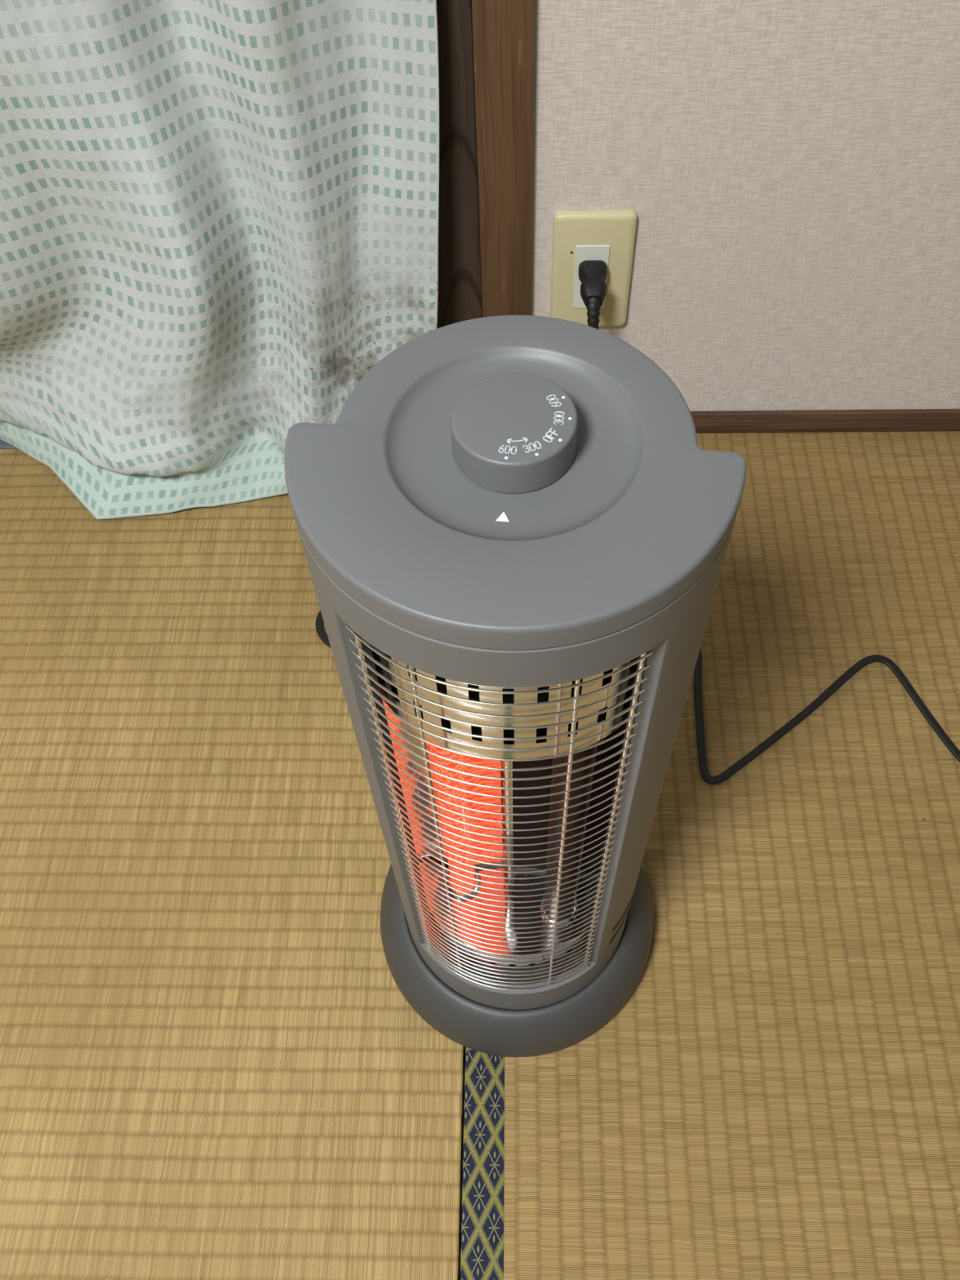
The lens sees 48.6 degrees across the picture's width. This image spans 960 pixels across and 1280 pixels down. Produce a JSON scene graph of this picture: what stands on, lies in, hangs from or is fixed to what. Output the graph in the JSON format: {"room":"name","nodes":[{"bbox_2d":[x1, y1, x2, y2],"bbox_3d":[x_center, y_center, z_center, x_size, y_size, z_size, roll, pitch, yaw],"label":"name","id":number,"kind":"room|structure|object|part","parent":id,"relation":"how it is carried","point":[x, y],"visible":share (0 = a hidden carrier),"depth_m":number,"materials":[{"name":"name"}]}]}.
{"room":"japanese tatami room","nodes":[
{"label":"japanese tatami room","id":0,"kind":"room"},
{"bbox_2d":[458,1046,465,1279],"bbox_3d":[-0.339,1.190,0.277,4.500,0.062,3.520,0,57,2],"label":"floor","id":1,"kind":"structure","parent":0,"point":[464,1046],"depth_m":0.75,"materials":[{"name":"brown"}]},
{"bbox_2d":[0,439,464,1279],"bbox_3d":[-0.912,0.167,0.902,1.814,0.019,0.888,0,57,2],"label":"mat","id":2,"kind":"object","parent":1,"relation":"on","point":[215,1064],"visible":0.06,"depth_m":0.83,"materials":[{"name":"wicker"}]},
{"bbox_2d":[460,431,959,1279],"bbox_3d":[0.433,0.546,0.612,0.898,0.018,1.793,0,57,2],"label":"mat","id":3,"kind":"object","parent":1,"relation":"on","point":[775,1095],"visible":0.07,"depth_m":0.80,"materials":[{"name":"wicker"}]},
{"bbox_2d":[284,315,746,1057],"bbox_3d":[0.020,0.070,0.596,0.208,0.546,0.208,5,58,5],"label":"heater","id":4,"kind":"object","parent":3,"relation":"on","point":[515,531],"visible":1,"depth_m":0.39,"materials":[{"name":"grey plastic"}]},
{"bbox_3d":[0.012,-0.073,0.372,0.044,0.015,0.044,5,58,5],"label":"control knob","id":5,"kind":"part","parent":4,"relation":"part of","materials":[{"name":"grey plastic"}]},
{"bbox_2d":[315,260,959,784],"bbox_3d":[0.240,0.075,0.781,0.359,0.215,0.821,-38,64,-20],"label":"power cord","id":6,"kind":"object","parent":3,"relation":"on","point":[593,274],"visible":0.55,"depth_m":0.91,"materials":[{"name":"black rubber"}]},
{"bbox_2d":[529,0,959,411],"bbox_3d":[-0.347,-0.920,0.129,4.500,2.580,0.120,0,57,2],"label":"wall","id":7,"kind":"structure","parent":0,"point":[788,171],"depth_m":0.86,"materials":[{"name":"paper"}]},
{"bbox_2d":[0,0,439,519],"bbox_3d":[-0.348,-0.676,0.280,0.606,1.897,0.113,0,57,2],"label":"curtain","id":8,"kind":"object","parent":7,"relation":"hanging from","point":[218,218],"visible":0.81,"depth_m":0.85,"materials":[{"name":"fabric"}]},
{"bbox_2d":[436,0,482,328],"bbox_3d":[-0.115,-0.885,0.062,0.170,2.518,0.004,0,57,2],"label":"window frame","id":9,"kind":"structure","parent":7,"relation":"attached to","point":[460,278],"depth_m":0.85,"materials":[{"name":"brown wood"}]},
{"bbox_2d":[471,0,533,317],"bbox_3d":[-0.009,-0.882,0.056,0.043,2.518,0.010,0,57,2],"label":"trim","id":10,"kind":"structure","parent":7,"relation":"attached to","point":[503,30],"depth_m":0.83,"materials":[{"name":"brown wood"}]},
{"bbox_2d":[550,208,637,326],"bbox_3d":[0.098,-0.322,0.933,0.070,0.120,0.009,0,57,2],"label":"wall outlet","id":11,"kind":"object","parent":7,"relation":"attached to","point":[579,236],"visible":0.84,"depth_m":0.92,"materials":[{"name":"beige plastic"}]},
{"bbox_2d":[690,408,959,433],"bbox_3d":[0.993,-0.220,1.068,1.887,0.042,0.006,0,57,2],"label":"baseboard","id":12,"kind":"structure","parent":7,"relation":"attached to","point":[895,420],"depth_m":1.08,"materials":[{"name":"brown wood"}]}
]}

